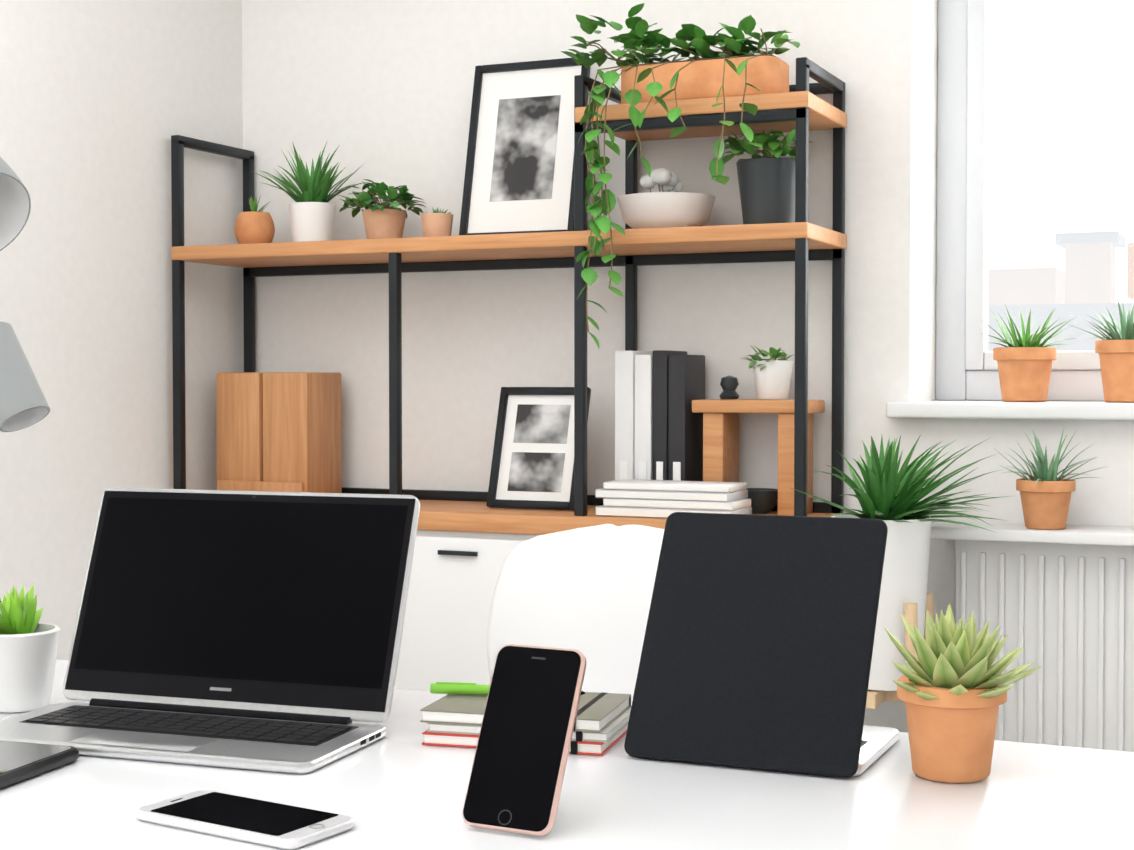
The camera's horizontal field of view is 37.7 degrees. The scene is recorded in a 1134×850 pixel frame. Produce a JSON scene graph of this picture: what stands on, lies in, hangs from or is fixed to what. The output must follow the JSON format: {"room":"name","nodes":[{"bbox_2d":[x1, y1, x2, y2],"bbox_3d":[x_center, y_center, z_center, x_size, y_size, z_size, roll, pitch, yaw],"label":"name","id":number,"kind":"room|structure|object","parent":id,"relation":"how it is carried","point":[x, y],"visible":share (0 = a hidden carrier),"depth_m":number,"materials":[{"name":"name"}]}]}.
{"room":"office","nodes":[
{"label":"office","id":0,"kind":"room"},
{"bbox_2d":[0,0,243,659],"bbox_3d":[-2.122,-0.318,1.885,0.100,2.700,6.700,1,2,24],"label":"wall","id":1,"kind":"structure","parent":0,"point":[102,102],"depth_m":4.04,"materials":[{"name":"paint"}]},
{"bbox_2d":[242,0,1133,732],"bbox_3d":[1.389,-0.372,3.781,4.800,2.700,0.400,1,2,24],"label":"wall","id":2,"kind":"structure","parent":0,"point":[378,90],"depth_m":4.13,"materials":[{"name":"paint"}]},
{"bbox_2d":[886,400,1133,419],"bbox_3d":[1.676,-0.029,3.594,1.895,0.035,0.410,1,2,24],"label":"window sill","id":3,"kind":"structure","parent":2,"relation":"attached to","point":[1092,410],"depth_m":3.68,"materials":[{"name":"white paint"}]},
{"bbox_2d":[979,305,1075,401],"bbox_3d":[1.064,-0.168,3.835,0.225,0.228,0.200,1,2,24],"label":"potted plant","id":4,"kind":"object","parent":3,"relation":"on","point":[1024,367],"visible":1,"depth_m":3.81,"materials":[{"name":"ceramic"}]},
{"bbox_2d":[1064,298,1133,401],"bbox_3d":[1.267,-0.175,3.788,0.252,0.246,0.228,1,2,24],"label":"potted plant","id":5,"kind":"object","parent":3,"relation":"on","point":[1115,351],"visible":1,"depth_m":3.73,"materials":[{"name":"ceramic"}]},
{"bbox_2d":[935,0,1133,400],"bbox_3d":[1.744,-0.760,3.726,1.815,1.420,0.115,1,2,24],"label":"window","id":6,"kind":"structure","parent":2,"relation":"in","point":[966,366],"depth_m":4.05,"materials":[{"name":"white glass"}]},
{"bbox_3d":[0.121,1.089,0.938,5.000,0.060,6.700,1,2,24],"label":"floor","id":7,"kind":"structure","parent":0,"visible":0},
{"bbox_2d":[171,57,846,690],"bbox_3d":[-0.190,0.085,4.054,1.710,1.772,0.365,1,2,24],"label":"shelf unit","id":8,"kind":"object","parent":7,"relation":"on","point":[467,543],"visible":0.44,"depth_m":3.90,"materials":[{"name":"black metal"}]},
{"bbox_2d":[234,195,274,243],"bbox_3d":[-0.815,-0.530,4.331,0.104,0.144,0.104,1,2,24],"label":"plant","id":9,"kind":"object","parent":8,"relation":"on","point":[253,225],"visible":0.85,"depth_m":4.29,"materials":[{"name":"green plant"}]},
{"bbox_2d":[216,372,341,492],"bbox_3d":[-0.755,0.027,4.342,0.280,0.329,0.180,1,2,24],"label":"wooden box","id":10,"kind":"object","parent":8,"relation":"on","point":[278,431],"visible":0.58,"depth_m":4.27,"materials":[{"name":"brown wood"}]},
{"bbox_2d":[251,140,364,241],"bbox_3d":[-0.664,-0.593,4.269,0.308,0.273,0.280,1,2,24],"label":"spiky plant","id":11,"kind":"object","parent":8,"relation":"on","point":[312,210],"visible":0.9,"depth_m":4.22,"materials":[{"name":"green plant"}]},
{"bbox_2d":[338,179,426,238],"bbox_3d":[-0.458,-0.535,4.182,0.226,0.162,0.236,1,2,24],"label":"bushy plant","id":12,"kind":"object","parent":8,"relation":"on","point":[383,220],"visible":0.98,"depth_m":4.13,"materials":[{"name":"green plant"}]},
{"bbox_2d":[421,207,452,236],"bbox_3d":[-0.321,-0.496,4.115,0.080,0.089,0.080,1,2,24],"label":"plant","id":13,"kind":"object","parent":8,"relation":"on","point":[437,222],"visible":0.83,"depth_m":4.08,"materials":[{"name":"green plant"}]},
{"bbox_2d":[459,57,590,234],"bbox_3d":[-0.104,-0.675,4.078,0.310,0.455,0.018,1,-10,24],"label":"picture frame","id":14,"kind":"object","parent":8,"relation":"on","point":[519,173],"visible":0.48,"depth_m":4.08,"materials":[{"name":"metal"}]},
{"bbox_2d":[486,387,590,509],"bbox_3d":[-0.068,0.055,4.011,0.235,0.300,0.018,1,-14,24],"label":"picture frame","id":15,"kind":"object","parent":8,"relation":"on","point":[532,466],"visible":0.9,"depth_m":4.02,"materials":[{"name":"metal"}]},
{"bbox_2d":[615,350,704,480],"bbox_3d":[0.222,0.013,3.962,0.177,0.379,0.148,1,2,24],"label":"binders","id":16,"kind":"object","parent":8,"relation":"on","point":[658,429],"visible":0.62,"depth_m":3.90,"materials":[{"name":"white"}]},
{"bbox_2d":[617,168,715,228],"bbox_3d":[0.231,-0.520,3.871,0.230,0.150,0.230,1,2,24],"label":"bowl","id":17,"kind":"object","parent":8,"relation":"on","point":[669,204],"visible":0.96,"depth_m":3.79,"materials":[{"name":"white ceramic"}]},
{"bbox_2d":[595,479,751,517],"bbox_3d":[0.242,0.169,3.786,0.330,0.078,0.142,1,2,24],"label":"books","id":18,"kind":"object","parent":8,"relation":"on","point":[644,498],"visible":0.94,"depth_m":3.73,"materials":[{"name":"grey paper"}]},
{"bbox_2d":[561,3,799,347],"bbox_3d":[0.247,-0.557,3.716,0.560,0.779,0.340,1,2,24],"label":"potted plant","id":19,"kind":"object","parent":8,"relation":"on","point":[735,67],"visible":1,"depth_m":3.67,"materials":[{"name":"green plant"}]},
{"bbox_2d":[692,399,824,515],"bbox_3d":[0.446,0.073,3.873,0.280,0.264,0.145,1,2,24],"label":"wooden stand","id":20,"kind":"object","parent":8,"relation":"on","point":[720,440],"visible":0.77,"depth_m":3.84,"materials":[{"name":"brown wood"}]},
{"bbox_2d":[719,375,738,398],"bbox_3d":[0.381,-0.088,3.894,0.048,0.056,0.048,1,2,24],"label":"figurine","id":21,"kind":"object","parent":20,"relation":"on","point":[729,384],"visible":1,"depth_m":3.88,"materials":[{"name":"grey ceramic"}]},
{"bbox_2d":[740,345,792,399],"bbox_3d":[0.470,-0.122,3.849,0.142,0.126,0.150,1,2,24],"label":"potted plant","id":22,"kind":"object","parent":20,"relation":"on","point":[772,376],"visible":0.96,"depth_m":3.82,"materials":[{"name":"white ceramic"}]},
{"bbox_2d":[747,488,777,513],"bbox_3d":[0.445,0.178,3.873,0.104,0.055,0.104,1,2,24],"label":"bowl","id":23,"kind":"object","parent":8,"relation":"on","point":[763,500],"visible":0.56,"depth_m":3.83,"materials":[{"name":"grey ceramic"}]},
{"bbox_2d":[722,128,813,223],"bbox_3d":[0.444,-0.557,3.771,0.210,0.231,0.243,1,2,24],"label":"potted plant","id":24,"kind":"object","parent":8,"relation":"on","point":[766,180],"visible":0.83,"depth_m":3.71,"materials":[{"name":"grey ceramic"}]},
{"bbox_2d":[0,659,1133,849],"bbox_3d":[-0.328,0.672,1.522,2.200,0.740,0.731,1,2,24],"label":"desk","id":25,"kind":"object","parent":7,"relation":"on","point":[399,786],"visible":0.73,"depth_m":1.35,"materials":[{"name":"white laminate"}]},
{"bbox_2d":[0,157,30,250],"bbox_3d":[-0.899,-0.040,1.821,0.663,0.666,0.213,1,2,24],"label":"desk lamp","id":26,"kind":"object","parent":25,"relation":"on","point":[15,204],"visible":1,"depth_m":1.79,"materials":[{"name":"grey"}]},
{"bbox_2d":[0,321,49,431],"bbox_3d":[-0.674,0.093,1.786,0.331,0.403,0.320,1,2,24],"label":"desk lamp","id":27,"kind":"object","parent":25,"relation":"on","point":[23,403],"visible":1,"depth_m":1.69,"materials":[{"name":"grey"}]},
{"bbox_2d":[0,583,59,712],"bbox_3d":[-0.587,0.230,1.742,0.110,0.130,0.127,1,2,24],"label":"succulent plant","id":28,"kind":"object","parent":25,"relation":"on","point":[28,647],"visible":1,"depth_m":1.71,"materials":[{"name":"green plant"}]},
{"bbox_2d":[0,741,78,788],"bbox_3d":[-0.578,0.297,1.466,0.250,0.012,0.155,1,2,18],"label":"tablet","id":29,"kind":"object","parent":25,"relation":"on","point":[21,761],"visible":1,"depth_m":1.46,"materials":[{"name":"black"}]},
{"bbox_2d":[0,488,419,773],"bbox_3d":[-0.361,0.185,1.613,0.372,0.227,0.246,1,2,19],"label":"laptop","id":30,"kind":"object","parent":25,"relation":"on","point":[256,630],"visible":1,"depth_m":1.67,"materials":[{"name":"metal"}]},
{"bbox_2d":[136,790,353,848],"bbox_3d":[-0.249,0.304,1.284,0.166,0.009,0.079,1,2,32],"label":"phone","id":31,"kind":"object","parent":25,"relation":"on","point":[263,822],"visible":0.98,"depth_m":1.27,"materials":[{"name":"silver metal"}]},
{"bbox_2d":[462,644,586,835],"bbox_3d":[-0.017,0.258,1.315,0.079,0.145,0.089,1,-24,27],"label":"phone","id":32,"kind":"object","parent":25,"relation":"on","point":[515,783],"visible":1,"depth_m":1.28,"materials":[{"name":"black glass"}]},
{"bbox_2d":[420,682,630,755],"bbox_3d":[-0.042,0.277,1.601,0.197,0.045,0.129,0,2,15],"label":"notebooks","id":33,"kind":"object","parent":25,"relation":"on","point":[454,716],"visible":0.56,"depth_m":1.56,"materials":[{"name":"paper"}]},
{"bbox_2d":[624,512,898,777],"bbox_3d":[0.184,0.193,1.542,0.215,0.215,0.178,1,2,24],"label":"laptop","id":34,"kind":"object","parent":25,"relation":"on","point":[757,647],"visible":1,"depth_m":1.51,"materials":[{"name":"metal"}]},
{"bbox_2d":[883,603,1041,782],"bbox_3d":[0.343,0.230,1.439,0.124,0.148,0.141,1,2,24],"label":"plant","id":35,"kind":"object","parent":25,"relation":"on","point":[953,687],"visible":1,"depth_m":1.41,"materials":[{"name":"green plant"}]},
{"bbox_2d":[487,524,663,705],"bbox_3d":[0.011,0.582,2.548,0.498,0.823,0.588,1,2,20],"label":"chair","id":36,"kind":"object","parent":7,"relation":"on","point":[587,592],"visible":0.23,"depth_m":2.74,"materials":[{"name":"white plastic"}]},
{"bbox_2d":[786,436,1008,727],"bbox_3d":[0.732,0.498,3.506,0.388,0.977,0.605,1,2,24],"label":"potted plant","id":37,"kind":"object","parent":7,"relation":"on","point":[892,496],"visible":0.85,"depth_m":3.46,"materials":[{"name":"white ceramic"}]},
{"bbox_2d":[930,520,1133,751],"bbox_3d":[1.593,0.610,3.391,1.690,0.760,0.199,1,2,24],"label":"radiator","id":38,"kind":"object","parent":7,"relation":"on","point":[1058,605],"visible":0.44,"depth_m":3.61,"materials":[{"name":"white metal"}]},
{"bbox_2d":[996,430,1108,529],"bbox_3d":[1.032,0.114,3.556,0.246,0.221,0.231,1,2,24],"label":"potted plant","id":39,"kind":"object","parent":38,"relation":"on","point":[1045,492],"visible":1,"depth_m":3.55,"materials":[{"name":"ceramic"}]},
{"label":"outside","id":40,"kind":"structure","parent":0,"visible":0},
{"bbox_3d":[12.884,1.356,29.482,80.000,0.200,55.400,1,2,24],"label":"ground","id":41,"kind":"structure","parent":40,"visible":0},
{"bbox_2d":[988,231,1133,350],"bbox_3d":[9.806,-1.200,32.349,20.000,4.750,8.500,1,2,24],"label":"buildings","id":42,"kind":"structure","parent":41,"relation":"on","point":[1092,244],"depth_m":30.39,"materials":[{"name":"white"}]}
]}

